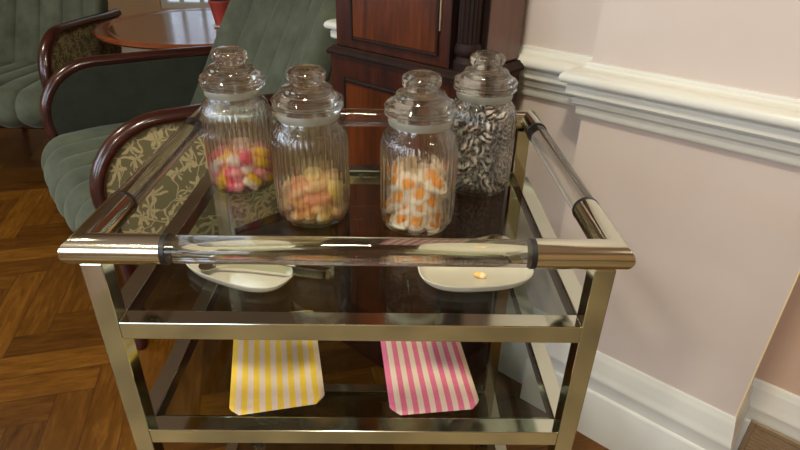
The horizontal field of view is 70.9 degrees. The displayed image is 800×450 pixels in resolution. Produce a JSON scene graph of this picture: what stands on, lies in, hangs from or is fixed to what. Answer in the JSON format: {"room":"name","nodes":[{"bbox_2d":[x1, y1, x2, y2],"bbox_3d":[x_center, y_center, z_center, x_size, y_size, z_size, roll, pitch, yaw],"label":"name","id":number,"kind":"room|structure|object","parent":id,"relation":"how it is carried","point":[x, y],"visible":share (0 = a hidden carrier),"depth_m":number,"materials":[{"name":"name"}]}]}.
{"room":"lounge","nodes":[
{"label":"lounge","id":0,"kind":"room"},
{"bbox_2d":[108,0,175,16],"bbox_3d":[-0.133,-2.538,4.252,6.700,2.750,0.100,1,29,-1],"label":"wall","id":1,"kind":"structure","parent":0,"point":[127,7],"depth_m":4.60,"materials":[{"name":"paint"}]},
{"bbox_2d":[121,46,147,52],"bbox_3d":[-0.156,-1.427,4.805,6.700,0.271,0.026,1,29,-1],"label":"baseboard","id":2,"kind":"structure","parent":1,"relation":"attached to","point":[124,49],"depth_m":4.75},
{"bbox_2d":[160,0,209,8],"bbox_3d":[-1.693,-2.531,4.230,0.500,1.700,0.060,1,29,-1],"label":"window","id":3,"kind":"structure","parent":1,"relation":"in","point":[181,4],"depth_m":4.61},
{"bbox_2d":[0,73,608,449],"bbox_3d":[-0.130,0.597,1.565,6.900,0.100,7.850,1,29,-1],"label":"floor","id":4,"kind":"structure","parent":0,"point":[59,390],"depth_m":1.78,"materials":[{"name":"brown wood"}]},
{"bbox_2d":[0,0,121,129],"bbox_3d":[-1.995,-0.909,2.960,0.846,1.104,1.112,1,29,0],"label":"armchair","id":5,"kind":"object","parent":4,"relation":"on","point":[38,37],"visible":0.75,"depth_m":2.90,"materials":[{"name":"green fabric"}]},
{"bbox_2d":[93,8,218,49],"bbox_3d":[-1.023,-0.761,3.135,1.090,0.695,1.090,1,29,-1],"label":"round table","id":6,"kind":"object","parent":4,"relation":"on","point":[178,28],"visible":0.31,"depth_m":2.80,"materials":[{"name":"brown wood"}]},
{"bbox_2d":[208,0,229,27],"bbox_3d":[-0.909,-1.086,2.880,0.128,0.125,0.128,1,29,-1],"label":"flower pot","id":7,"kind":"object","parent":6,"relation":"on","point":[218,7],"visible":0.6,"depth_m":2.83,"materials":[{"name":"red ceramic"}]},
{"bbox_2d":[39,0,337,349],"bbox_3d":[-0.695,-0.381,2.067,1.112,1.104,0.846,-20,35,-33],"label":"armchair","id":8,"kind":"object","parent":4,"relation":"on","point":[103,117],"visible":0.63,"depth_m":1.94,"materials":[{"name":"green fabric"}]},
{"bbox_2d":[57,105,635,449],"bbox_3d":[-0.068,0.295,1.070,0.649,0.912,0.532,1,29,-1],"label":"trolley","id":9,"kind":"object","parent":4,"relation":"on","point":[96,245],"visible":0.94,"depth_m":0.73,"materials":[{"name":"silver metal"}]},
{"bbox_2d":[198,45,276,192],"bbox_3d":[-0.285,-0.185,0.982,0.121,0.246,0.120,6,29,8],"label":"jar","id":10,"kind":"object","parent":9,"relation":"on","point":[229,77],"visible":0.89,"depth_m":0.91,"materials":[{"name":"clear glass"}]},
{"bbox_2d":[213,145,225,159],"bbox_3d":[-0.327,-0.128,1.019,0.019,0.029,0.032,6,30,9],"label":"candy","id":11,"kind":"object","parent":10,"relation":"in","point":[220,149],"visible":0.59,"depth_m":1.01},
{"bbox_2d":[213,155,226,170],"bbox_3d":[-0.319,-0.111,1.000,0.028,0.031,0.027,27,38,37],"label":"candy","id":12,"kind":"object","parent":10,"relation":"in","point":[221,160],"visible":0.88,"depth_m":0.99,"materials":[{"name":"food"}]},
{"bbox_2d":[215,172,228,188],"bbox_3d":[-0.318,-0.080,1.009,0.018,0.025,0.030,-21,36,-35],"label":"candy","id":13,"kind":"object","parent":10,"relation":"in","point":[221,180],"visible":0.91,"depth_m":1.00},
{"bbox_2d":[223,150,236,156],"bbox_3d":[-0.307,-0.122,1.016,0.027,0.031,0.028,-1,29,-4],"label":"candy","id":14,"kind":"object","parent":10,"relation":"in","point":[226,152],"visible":0.36,"depth_m":1.00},
{"bbox_2d":[226,155,240,167],"bbox_3d":[-0.291,-0.110,0.982,0.026,0.030,0.029,-9,31,-18],"label":"candy","id":15,"kind":"object","parent":10,"relation":"in","point":[232,161],"visible":1,"depth_m":0.97,"materials":[{"name":"food"}]},
{"bbox_2d":[224,168,243,180],"bbox_3d":[-0.293,-0.090,0.991,0.030,0.026,0.024,6,30,8],"label":"candy","id":16,"kind":"object","parent":10,"relation":"in","point":[235,174],"visible":1,"depth_m":0.98,"materials":[{"name":"food"}]},
{"bbox_2d":[227,180,245,190],"bbox_3d":[-0.291,-0.072,1.001,0.030,0.018,0.024,3,29,3],"label":"candy","id":17,"kind":"object","parent":10,"relation":"in","point":[232,185],"visible":1,"depth_m":0.99,"materials":[{"name":"food"}]},
{"bbox_2d":[233,143,246,152],"bbox_3d":[-0.292,-0.134,1.032,0.026,0.030,0.028,-16,34,-28],"label":"candy","id":18,"kind":"object","parent":10,"relation":"in","point":[236,148],"visible":0.41,"depth_m":1.02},
{"bbox_2d":[233,137,249,148],"bbox_3d":[-0.296,-0.151,1.048,0.030,0.024,0.018,-6,30,-12],"label":"candy","id":19,"kind":"object","parent":10,"relation":"in","point":[244,140],"visible":0.69,"depth_m":1.04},
{"bbox_2d":[238,149,252,165],"bbox_3d":[-0.270,-0.118,0.982,0.023,0.026,0.031,-9,31,-18],"label":"candy","id":20,"kind":"object","parent":10,"relation":"in","point":[245,156],"visible":1,"depth_m":0.97,"materials":[{"name":"food"}]},
{"bbox_2d":[239,162,254,174],"bbox_3d":[-0.273,-0.103,0.998,0.026,0.022,0.031,-23,37,-37],"label":"candy","id":21,"kind":"object","parent":10,"relation":"in","point":[246,170],"visible":0.74,"depth_m":0.99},
{"bbox_2d":[243,172,261,189],"bbox_3d":[-0.263,-0.078,1.001,0.032,0.032,0.018,-18,35,-31],"label":"candy","id":22,"kind":"object","parent":10,"relation":"in","point":[251,180],"visible":1,"depth_m":0.99,"materials":[{"name":"food"}]},
{"bbox_2d":[251,142,264,156],"bbox_3d":[-0.261,-0.137,1.029,0.027,0.032,0.028,-9,31,-17],"label":"candy","id":23,"kind":"object","parent":10,"relation":"in","point":[258,144],"visible":0.52,"depth_m":1.02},
{"bbox_2d":[252,166,266,178],"bbox_3d":[-0.255,-0.096,1.012,0.030,0.025,0.025,20,34,30],"label":"candy","id":24,"kind":"object","parent":10,"relation":"in","point":[260,172],"visible":0.77,"depth_m":1.00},
{"bbox_2d":[253,156,269,167],"bbox_3d":[-0.249,-0.113,1.007,0.024,0.026,0.030,14,32,21],"label":"candy","id":25,"kind":"object","parent":10,"relation":"in","point":[262,162],"visible":0.96,"depth_m":0.99,"materials":[{"name":"food"}]},
{"bbox_2d":[254,146,269,157],"bbox_3d":[-0.247,-0.130,1.007,0.025,0.026,0.031,4,29,5],"label":"candy","id":26,"kind":"object","parent":10,"relation":"in","point":[259,151],"visible":0.97,"depth_m":0.99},
{"bbox_2d":[263,165,272,180],"bbox_3d":[-0.244,-0.096,1.034,0.018,0.032,0.031,-1,29,-4],"label":"candy","id":27,"kind":"object","parent":10,"relation":"in","point":[269,175],"visible":0.71,"depth_m":1.02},
{"bbox_2d":[186,264,295,291],"bbox_3d":[-0.225,0.058,0.789,0.170,0.013,0.092,14,32,22],"label":"serving dish","id":28,"kind":"object","parent":9,"relation":"on","point":[248,280],"visible":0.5,"depth_m":0.76,"materials":[{"name":"white ceramic"}]},
{"bbox_2d":[198,264,334,278],"bbox_3d":[-0.179,0.049,0.777,0.186,0.014,0.079,8,30,11],"label":"serving tongs","id":29,"kind":"object","parent":28,"relation":"on","point":[285,269],"visible":0.36,"depth_m":0.76,"materials":[{"name":"silver metal"}]},
{"bbox_2d":[229,310,324,414],"bbox_3d":[-0.200,0.212,0.907,0.138,0.006,0.220,-5,30,-11],"label":"paper bag","id":30,"kind":"object","parent":9,"relation":"on","point":[267,375],"visible":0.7,"depth_m":0.87,"materials":[{"name":"paper"}]},
{"bbox_2d":[271,64,349,227],"bbox_3d":[-0.141,-0.126,0.882,0.121,0.246,0.120,-16,34,-28],"label":"jar","id":31,"kind":"object","parent":9,"relation":"on","point":[307,100],"visible":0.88,"depth_m":0.81,"materials":[{"name":"clear glass"}]},
{"bbox_2d":[282,178,295,195],"bbox_3d":[-0.177,-0.061,0.900,0.023,0.036,0.033,-12,32,-22],"label":"candy","id":32,"kind":"object","parent":31,"relation":"in","point":[290,182],"visible":0.8,"depth_m":0.89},
{"bbox_2d":[283,194,295,208],"bbox_3d":[-0.179,-0.040,0.918,0.022,0.020,0.042,-8,30,-15],"label":"candy","id":33,"kind":"object","parent":31,"relation":"in","point":[286,202],"visible":0.54,"depth_m":0.90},
{"bbox_2d":[291,207,304,219],"bbox_3d":[-0.165,-0.021,0.915,0.022,0.019,0.043,0,29,-2],"label":"candy","id":34,"kind":"object","parent":31,"relation":"in","point":[297,213],"visible":0.8,"depth_m":0.90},
{"bbox_2d":[292,175,306,183],"bbox_3d":[-0.172,-0.071,0.925,0.039,0.025,0.022,13,31,20],"label":"candy","id":35,"kind":"object","parent":31,"relation":"in","point":[300,178],"visible":0.41,"depth_m":0.91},
{"bbox_2d":[287,193,311,208],"bbox_3d":[-0.160,-0.039,0.896,0.041,0.026,0.022,3,29,4],"label":"candy","id":36,"kind":"object","parent":31,"relation":"in","point":[299,202],"visible":0.76,"depth_m":0.89,"materials":[{"name":"food"}]},
{"bbox_2d":[290,181,308,197],"bbox_3d":[-0.157,-0.057,0.891,0.023,0.020,0.043,20,34,29],"label":"candy","id":37,"kind":"object","parent":31,"relation":"in","point":[297,190],"visible":0.76,"depth_m":0.88,"materials":[{"name":"food"}]},
{"bbox_2d":[303,206,315,219],"bbox_3d":[-0.146,-0.023,0.914,0.019,0.022,0.043,2,29,2],"label":"candy","id":38,"kind":"object","parent":31,"relation":"in","point":[308,214],"visible":0.62,"depth_m":0.90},
{"bbox_2d":[304,167,320,181],"bbox_3d":[-0.142,-0.081,0.908,0.022,0.021,0.042,-13,32,-24],"label":"candy","id":39,"kind":"object","parent":31,"relation":"in","point":[311,174],"visible":0.97,"depth_m":0.90,"materials":[{"name":"food"}]},
{"bbox_2d":[303,180,326,193],"bbox_3d":[-0.133,-0.059,0.883,0.022,0.020,0.042,25,37,35],"label":"candy","id":40,"kind":"object","parent":31,"relation":"in","point":[316,186],"visible":1,"depth_m":0.87,"materials":[{"name":"food"}]},
{"bbox_2d":[304,192,330,203],"bbox_3d":[-0.130,-0.043,0.886,0.042,0.019,0.022,-7,30,-14],"label":"candy","id":41,"kind":"object","parent":31,"relation":"in","point":[320,197],"visible":1,"depth_m":0.88,"materials":[{"name":"food"}]},
{"bbox_2d":[312,202,328,213],"bbox_3d":[-0.128,-0.032,0.903,0.022,0.019,0.043,8,30,15],"label":"candy","id":42,"kind":"object","parent":31,"relation":"in","point":[316,208],"visible":0.71,"depth_m":0.89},
{"bbox_2d":[316,206,330,220],"bbox_3d":[-0.124,-0.020,0.915,0.022,0.019,0.043,1,29,-1],"label":"candy","id":43,"kind":"object","parent":31,"relation":"in","point":[324,215],"visible":0.69,"depth_m":0.90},
{"bbox_2d":[321,168,338,185],"bbox_3d":[-0.115,-0.078,0.914,0.022,0.021,0.042,9,30,14],"label":"candy","id":44,"kind":"object","parent":31,"relation":"in","point":[331,174],"visible":0.84,"depth_m":0.91,"materials":[{"name":"food"}]},
{"bbox_2d":[328,180,342,201],"bbox_3d":[-0.104,-0.054,0.901,0.019,0.040,0.028,14,32,22],"label":"candy","id":45,"kind":"object","parent":31,"relation":"in","point":[334,189],"visible":1,"depth_m":0.89,"materials":[{"name":"food"}]},
{"bbox_2d":[330,199,344,215],"bbox_3d":[-0.102,-0.028,0.927,0.019,0.022,0.043,9,30,13],"label":"candy","id":46,"kind":"object","parent":31,"relation":"in","point":[337,208],"visible":0.87,"depth_m":0.91,"materials":[{"name":"food"}]},
{"bbox_2d":[380,69,458,235],"bbox_3d":[0.029,-0.113,0.866,0.121,0.246,0.120,3,29,3],"label":"jar","id":47,"kind":"object","parent":9,"relation":"on","point":[420,106],"visible":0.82,"depth_m":0.80,"materials":[{"name":"clear glass"}]},
{"bbox_2d":[386,196,393,212],"bbox_3d":[-0.013,-0.034,0.909,0.019,0.034,0.036,1,29,-1],"label":"candy","id":48,"kind":"object","parent":47,"relation":"in","point":[389,203],"visible":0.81,"depth_m":0.90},
{"bbox_2d":[390,171,404,191],"bbox_3d":[-0.004,-0.070,0.875,0.022,0.033,0.036,-4,30,-9],"label":"candy","id":49,"kind":"object","parent":47,"relation":"in","point":[394,186],"visible":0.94,"depth_m":0.86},
{"bbox_2d":[392,156,403,175],"bbox_3d":[-0.004,-0.089,0.881,0.019,0.036,0.036,-1,29,-4],"label":"candy","id":50,"kind":"object","parent":47,"relation":"in","point":[398,165],"visible":0.85,"depth_m":0.87,"materials":[{"name":"food"}]},
{"bbox_2d":[391,189,407,207],"bbox_3d":[-0.001,-0.044,0.880,0.036,0.036,0.018,25,37,36],"label":"candy","id":51,"kind":"object","parent":47,"relation":"in","point":[399,199],"visible":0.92,"depth_m":0.87,"materials":[{"name":"food"}]},
{"bbox_2d":[391,212,410,228],"bbox_3d":[0.003,-0.011,0.888,0.036,0.025,0.031,18,33,28],"label":"candy","id":52,"kind":"object","parent":47,"relation":"in","point":[399,221],"visible":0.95,"depth_m":0.88,"materials":[{"name":"food"}]},
{"bbox_2d":[394,201,410,215],"bbox_3d":[0.009,-0.032,0.882,0.027,0.030,0.036,-16,33,-28],"label":"candy","id":53,"kind":"object","parent":47,"relation":"in","point":[404,210],"visible":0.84,"depth_m":0.87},
{"bbox_2d":[397,172,420,195],"bbox_3d":[0.013,-0.062,0.858,0.037,0.035,0.017,11,31,18],"label":"candy","id":54,"kind":"object","parent":47,"relation":"in","point":[409,183],"visible":1,"depth_m":0.85,"materials":[{"name":"food"}]},
{"bbox_2d":[403,154,416,163],"bbox_3d":[0.013,-0.102,0.904,0.037,0.031,0.025,-22,37,-35],"label":"candy","id":55,"kind":"object","parent":47,"relation":"in","point":[412,157],"visible":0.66,"depth_m":0.89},
{"bbox_2d":[403,161,417,171],"bbox_3d":[0.011,-0.090,0.912,0.036,0.036,0.017,-13,32,-23],"label":"candy","id":56,"kind":"object","parent":47,"relation":"in","point":[411,165],"visible":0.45,"depth_m":0.90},
{"bbox_2d":[407,212,427,231],"bbox_3d":[0.027,-0.008,0.885,0.038,0.034,0.020,-3,30,-8],"label":"candy","id":57,"kind":"object","parent":47,"relation":"in","point":[417,223],"visible":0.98,"depth_m":0.88,"materials":[{"name":"food"}]},
{"bbox_2d":[408,183,430,204],"bbox_3d":[0.029,-0.048,0.863,0.037,0.031,0.024,2,29,1],"label":"candy","id":58,"kind":"object","parent":47,"relation":"in","point":[422,194],"visible":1,"depth_m":0.86,"materials":[{"name":"food"}]},
{"bbox_2d":[410,204,430,216],"bbox_3d":[0.033,-0.031,0.874,0.036,0.032,0.024,-9,31,-17],"label":"candy","id":59,"kind":"object","parent":47,"relation":"in","point":[417,210],"visible":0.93,"depth_m":0.87,"materials":[{"name":"food"}]},
{"bbox_2d":[419,164,438,184],"bbox_3d":[0.046,-0.074,0.860,0.036,0.034,0.020,-22,37,-35],"label":"candy","id":60,"kind":"object","parent":47,"relation":"in","point":[429,172],"visible":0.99,"depth_m":0.85,"materials":[{"name":"food"}]},
{"bbox_2d":[422,193,438,212],"bbox_3d":[0.047,-0.036,0.874,0.037,0.032,0.023,-15,33,-27],"label":"candy","id":61,"kind":"object","parent":47,"relation":"in","point":[431,205],"visible":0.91,"depth_m":0.87,"materials":[{"name":"food"}]},
{"bbox_2d":[425,219,440,233],"bbox_3d":[0.052,-0.004,0.900,0.036,0.030,0.026,-25,38,-38],"label":"candy","id":62,"kind":"object","parent":47,"relation":"in","point":[429,226],"visible":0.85,"depth_m":0.89,"materials":[{"name":"food"}]},
{"bbox_2d":[428,208,440,221],"bbox_3d":[0.056,-0.018,0.898,0.016,0.037,0.036,22,35,32],"label":"candy","id":63,"kind":"object","parent":47,"relation":"in","point":[432,217],"visible":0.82,"depth_m":0.89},
{"bbox_2d":[426,175,447,194],"bbox_3d":[0.055,-0.061,0.858,0.030,0.026,0.036,25,37,36],"label":"candy","id":64,"kind":"object","parent":47,"relation":"in","point":[434,186],"visible":1,"depth_m":0.85,"materials":[{"name":"food"}]},
{"bbox_2d":[431,155,445,175],"bbox_3d":[0.060,-0.092,0.875,0.023,0.033,0.036,-1,29,-4],"label":"candy","id":65,"kind":"object","parent":47,"relation":"in","point":[439,163],"visible":1,"depth_m":0.86,"materials":[{"name":"food"}]},
{"bbox_2d":[381,313,478,414],"bbox_3d":[0.040,0.216,0.910,0.134,0.006,0.220,-2,29,-7],"label":"paper bag","id":66,"kind":"object","parent":9,"relation":"on","point":[421,376],"visible":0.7,"depth_m":0.87,"materials":[{"name":"paper"}]},
{"bbox_2d":[418,267,533,291],"bbox_3d":[0.106,0.065,0.790,0.162,0.013,0.094,-2,29,-6],"label":"serving dish","id":67,"kind":"object","parent":9,"relation":"on","point":[453,279],"visible":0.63,"depth_m":0.77,"materials":[{"name":"white ceramic"}]},
{"bbox_2d":[474,272,485,278],"bbox_3d":[0.111,0.069,0.776,0.017,0.007,0.009,6,30,9],"label":"fragment","id":68,"kind":"object","parent":67,"relation":"in","point":[481,275],"visible":1,"depth_m":0.77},
{"bbox_2d":[474,234,509,238],"bbox_3d":[0.088,0.035,0.814,0.171,0.014,0.061,-6,30,-13],"label":"serving tongs","id":69,"kind":"object","parent":67,"relation":"on","point":[494,236],"visible":0.17,"depth_m":0.84,"materials":[{"name":"silver metal"}]},
{"bbox_2d":[445,50,517,195],"bbox_3d":[0.144,-0.181,0.992,0.120,0.246,0.121,21,35,31],"label":"jar","id":70,"kind":"object","parent":9,"relation":"on","point":[485,81],"visible":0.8,"depth_m":0.92,"materials":[{"name":"clear glass"}]},
{"bbox_2d":[451,142,461,152],"bbox_3d":[0.104,-0.138,1.001,0.022,0.023,0.029,-7,30,-15],"label":"wrapped mint","id":71,"kind":"object","parent":70,"relation":"in","point":[457,148],"visible":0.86,"depth_m":0.99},
{"bbox_2d":[451,134,462,143],"bbox_3d":[0.102,-0.153,1.003,0.022,0.021,0.030,0,29,-3],"label":"wrapped mint","id":72,"kind":"object","parent":70,"relation":"in","point":[459,138],"visible":0.75,"depth_m":0.99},
{"bbox_2d":[452,176,463,189],"bbox_3d":[0.106,-0.076,1.025,0.018,0.021,0.032,-16,34,-28],"label":"wrapped mint","id":73,"kind":"object","parent":70,"relation":"in","point":[457,183],"visible":0.99,"depth_m":1.02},
{"bbox_2d":[453,117,464,126],"bbox_3d":[0.103,-0.180,0.982,0.022,0.019,0.032,-6,30,-13],"label":"wrapped mint","id":74,"kind":"object","parent":70,"relation":"in","point":[460,122],"visible":0.84,"depth_m":0.97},
{"bbox_2d":[455,161,466,179],"bbox_3d":[0.108,-0.099,1.007,0.028,0.039,0.019,10,31,16],"label":"wrapped mint","id":75,"kind":"object","parent":70,"relation":"in","point":[459,170],"visible":0.89,"depth_m":1.00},
{"bbox_2d":[454,151,467,160],"bbox_3d":[0.108,-0.123,0.999,0.021,0.024,0.029,-16,33,-27],"label":"wrapped mint","id":76,"kind":"object","parent":70,"relation":"in","point":[458,157],"visible":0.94,"depth_m":0.99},
{"bbox_2d":[453,126,468,136],"bbox_3d":[0.107,-0.163,0.980,0.022,0.018,0.032,-14,33,-25],"label":"wrapped mint","id":77,"kind":"object","parent":70,"relation":"in","point":[460,132],"visible":0.88,"depth_m":0.97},
{"bbox_2d":[456,106,466,116],"bbox_3d":[0.104,-0.197,0.972,0.022,0.026,0.027,-7,30,-14],"label":"wrapped mint","id":78,"kind":"object","parent":70,"relation":"in","point":[461,110],"visible":0.73,"depth_m":0.96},
{"bbox_2d":[454,98,471,108],"bbox_3d":[0.110,-0.212,0.982,0.032,0.021,0.020,-2,29,-5],"label":"wrapped mint","id":79,"kind":"object","parent":70,"relation":"in","point":[459,102],"visible":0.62,"depth_m":0.97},
{"bbox_2d":[460,138,471,156],"bbox_3d":[0.116,-0.135,0.981,0.025,0.029,0.021,23,36,33],"label":"wrapped mint","id":80,"kind":"object","parent":70,"relation":"in","point":[465,148],"visible":0.95,"depth_m":0.97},
{"bbox_2d":[457,112,475,122],"bbox_3d":[0.116,-0.183,0.956,0.033,0.018,0.021,25,37,36],"label":"wrapped mint","id":81,"kind":"object","parent":70,"relation":"in","point":[468,117],"visible":1,"depth_m":0.95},
{"bbox_2d":[461,158,472,175],"bbox_3d":[0.120,-0.104,0.995,0.023,0.029,0.022,20,34,30],"label":"wrapped mint","id":82,"kind":"object","parent":70,"relation":"in","point":[467,167],"visible":1,"depth_m":0.99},
{"bbox_2d":[462,174,475,184],"bbox_3d":[0.124,-0.083,1.009,0.020,0.020,0.033,-12,32,-22],"label":"wrapped mint","id":83,"kind":"object","parent":70,"relation":"in","point":[468,179],"visible":1,"depth_m":1.00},
{"bbox_2d":[465,133,479,150],"bbox_3d":[0.124,-0.145,0.968,0.019,0.035,0.031,-16,33,-27],"label":"wrapped mint","id":84,"kind":"object","parent":70,"relation":"in","point":[471,141],"visible":1,"depth_m":0.96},
{"bbox_2d":[464,121,481,133],"bbox_3d":[0.125,-0.167,0.962,0.033,0.024,0.018,-3,30,-8],"label":"wrapped mint","id":85,"kind":"object","parent":70,"relation":"in","point":[473,126],"visible":0.99,"depth_m":0.96,"materials":[{"name":"plastic"}]},
{"bbox_2d":[467,180,480,189],"bbox_3d":[0.133,-0.073,1.023,0.022,0.018,0.032,-4,30,-9],"label":"wrapped mint","id":86,"kind":"object","parent":70,"relation":"in","point":[473,186],"visible":0.67,"depth_m":1.01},
{"bbox_2d":[469,151,479,168],"bbox_3d":[0.131,-0.115,0.989,0.020,0.027,0.033,-2,29,-7],"label":"wrapped mint","id":87,"kind":"object","parent":70,"relation":"in","point":[472,160],"visible":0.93,"depth_m":0.98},
{"bbox_2d":[471,168,486,178],"bbox_3d":[0.140,-0.092,0.999,0.021,0.019,0.033,-6,30,-13],"label":"wrapped mint","id":88,"kind":"object","parent":70,"relation":"in","point":[478,173],"visible":1,"depth_m":0.99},
{"bbox_2d":[471,144,490,158],"bbox_3d":[0.141,-0.127,0.972,0.034,0.034,0.019,19,34,28],"label":"wrapped mint","id":89,"kind":"object","parent":70,"relation":"in","point":[481,152],"visible":1,"depth_m":0.97,"materials":[{"name":"food"}]},
{"bbox_2d":[476,106,486,125],"bbox_3d":[0.137,-0.183,0.948,0.020,0.032,0.033,-10,31,-20],"label":"wrapped mint","id":90,"kind":"object","parent":70,"relation":"in","point":[481,117],"visible":1,"depth_m":0.94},
{"bbox_2d":[474,104,492,112],"bbox_3d":[0.144,-0.202,0.972,0.032,0.020,0.020,7,30,10],"label":"wrapped mint","id":91,"kind":"object","parent":70,"relation":"in","point":[483,107],"visible":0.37,"depth_m":0.97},
{"bbox_2d":[475,177,493,187],"bbox_3d":[0.150,-0.077,1.002,0.032,0.019,0.022,-5,30,-11],"label":"wrapped mint","id":92,"kind":"object","parent":70,"relation":"in","point":[483,182],"visible":1,"depth_m":1.00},
{"bbox_2d":[479,155,490,171],"bbox_3d":[0.149,-0.108,0.985,0.019,0.034,0.021,-23,37,-36],"label":"wrapped mint","id":93,"kind":"object","parent":70,"relation":"in","point":[484,163],"visible":1,"depth_m":0.98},
{"bbox_2d":[476,131,495,145],"bbox_3d":[0.147,-0.148,0.961,0.032,0.033,0.019,-16,34,-28],"label":"wrapped mint","id":94,"kind":"object","parent":70,"relation":"in","point":[485,138],"visible":1,"depth_m":0.95,"materials":[{"name":"plastic"}]},
{"bbox_2d":[479,182,496,191],"bbox_3d":[0.160,-0.069,1.017,0.032,0.018,0.021,14,32,22],"label":"wrapped mint","id":95,"kind":"object","parent":70,"relation":"in","point":[490,187],"visible":0.67,"depth_m":1.01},
{"bbox_2d":[479,121,498,131],"bbox_3d":[0.151,-0.167,0.953,0.032,0.018,0.021,-5,30,-11],"label":"wrapped mint","id":96,"kind":"object","parent":70,"relation":"in","point":[489,126],"visible":1,"depth_m":0.95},
{"bbox_2d":[485,105,495,122],"bbox_3d":[0.152,-0.189,0.946,0.020,0.031,0.032,-10,31,-19],"label":"wrapped mint","id":97,"kind":"object","parent":70,"relation":"in","point":[490,112],"visible":0.99,"depth_m":0.94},
{"bbox_2d":[484,138,498,149],"bbox_3d":[0.157,-0.141,0.975,0.019,0.025,0.032,-9,31,-18],"label":"wrapped mint","id":98,"kind":"object","parent":70,"relation":"in","point":[493,144],"visible":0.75,"depth_m":0.97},
{"bbox_2d":[487,166,500,178],"bbox_3d":[0.168,-0.093,1.001,0.034,0.032,0.019,-3,30,-8],"label":"wrapped mint","id":99,"kind":"object","parent":70,"relation":"in","point":[495,172],"visible":1,"depth_m":0.99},
{"bbox_2d":[487,154,501,164],"bbox_3d":[0.164,-0.116,0.993,0.032,0.019,0.021,17,33,26],"label":"wrapped mint","id":100,"kind":"object","parent":70,"relation":"in","point":[492,158],"visible":0.77,"depth_m":0.98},
{"bbox_2d":[490,125,503,135],"bbox_3d":[0.166,-0.163,0.968,0.020,0.020,0.032,-4,30,-9],"label":"wrapped mint","id":101,"kind":"object","parent":70,"relation":"in","point":[498,130],"visible":0.77,"depth_m":0.96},
{"bbox_2d":[494,177,503,189],"bbox_3d":[0.181,-0.077,1.030,0.031,0.024,0.019,-20,36,-33],"label":"wrapped mint","id":102,"kind":"object","parent":70,"relation":"in","point":[497,182],"visible":0.92,"depth_m":1.02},
{"bbox_2d":[494,160,506,168],"bbox_3d":[0.179,-0.109,1.009,0.021,0.019,0.033,17,33,26],"label":"wrapped mint","id":103,"kind":"object","parent":70,"relation":"in","point":[500,164],"visible":0.85,"depth_m":1.00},
{"bbox_2d":[495,142,505,156],"bbox_3d":[0.177,-0.135,0.986,0.019,0.028,0.031,7,30,10],"label":"wrapped mint","id":104,"kind":"object","parent":70,"relation":"in","point":[502,145],"visible":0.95,"depth_m":0.98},
{"bbox_2d":[495,106,506,126],"bbox_3d":[0.172,-0.184,0.951,0.018,0.032,0.021,22,35,32],"label":"wrapped mint","id":105,"kind":"object","parent":70,"relation":"in","point":[501,116],"visible":1,"depth_m":0.94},
{"bbox_2d":[496,128,507,146],"bbox_3d":[0.177,-0.153,0.977,0.018,0.032,0.034,21,35,31],"label":"wrapped mint","id":106,"kind":"object","parent":70,"relation":"in","point":[501,138],"visible":0.91,"depth_m":0.97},
{"bbox_2d":[501,123,510,132],"bbox_3d":[0.186,-0.171,0.993,0.022,0.022,0.030,4,29,5],"label":"wrapped mint","id":107,"kind":"object","parent":70,"relation":"in","point":[505,126],"visible":0.53,"depth_m":0.98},
{"bbox_2d":[503,103,512,121],"bbox_3d":[0.188,-0.197,0.980,0.019,0.031,0.034,-11,32,-22],"label":"wrapped mint","id":108,"kind":"object","parent":70,"relation":"in","point":[508,109],"visible":0.72,"depth_m":0.97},
{"bbox_2d":[326,0,524,381],"bbox_3d":[0.038,-0.515,1.256,0.510,2.150,0.252,24,36,34],"label":"clock","id":109,"kind":"object","parent":4,"relation":"on","point":[379,41],"visible":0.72,"depth_m":1.35,"materials":[{"name":"brown wood"}]},
{"bbox_2d":[500,0,602,311],"bbox_3d":[0.220,-0.885,1.310,0.789,2.750,0.228,24,36,34],"label":"wall","id":110,"kind":"structure","parent":0,"point":[571,26],"depth_m":1.32,"materials":[{"name":"paint"}]},
{"bbox_2d":[324,19,592,105],"bbox_3d":[0.178,-0.481,1.534,0.837,0.115,0.275,24,36,34],"label":"trim","id":111,"kind":"structure","parent":110,"relation":"attached to","point":[539,78],"depth_m":1.28,"materials":[{"name":"wood"}]},
{"bbox_2d":[546,0,799,416],"bbox_3d":[0.744,-0.702,1.003,0.472,2.750,0.480,24,36,34],"label":"wall","id":112,"kind":"structure","parent":0,"point":[712,234],"depth_m":1.14,"materials":[{"name":"paint"}]},
{"bbox_2d":[558,60,799,166],"bbox_3d":[1.665,0.193,0.388,3.247,0.115,0.327,24,36,34],"label":"trim","id":113,"kind":"structure","parent":112,"relation":"attached to","point":[763,125],"depth_m":1.06,"materials":[{"name":"wood"}]},
{"bbox_2d":[735,269,799,416],"bbox_3d":[0.824,-0.685,0.700,0.003,2.480,0.170,24,36,34],"label":"trim","id":114,"kind":"structure","parent":112,"relation":"attached to","point":[798,273],"depth_m":1.14,"materials":[{"name":"beige paint"}]},
{"bbox_2d":[754,274,799,395],"bbox_3d":[2.044,-0.182,0.125,2.828,2.750,0.310,24,36,34],"label":"wall","id":115,"kind":"structure","parent":0,"point":[779,366],"depth_m":1.29,"materials":[{"name":"paint"}]},
{"bbox_2d":[490,291,799,449],"bbox_3d":[1.370,0.739,0.991,4.011,0.271,0.302,24,36,34],"label":"baseboard","id":116,"kind":"structure","parent":115,"relation":"attached to","point":[624,407],"depth_m":1.38,"materials":[{"name":"paint"}]},
{"bbox_2d":[738,420,799,449],"bbox_3d":[0.935,0.568,1.353,0.200,0.130,0.006,24,36,35],"label":"air vent","id":117,"kind":"object","parent":115,"relation":"attached to","point":[757,436],"visible":1,"depth_m":1.37,"materials":[{"name":"wood"}]},
{"bbox_2d":[746,428,799,449],"bbox_3d":[0.935,0.569,1.352,0.172,0.097,0.003,24,36,35],"label":"grille","id":118,"kind":"object","parent":117,"relation":"attached to","point":[756,429],"depth_m":1.37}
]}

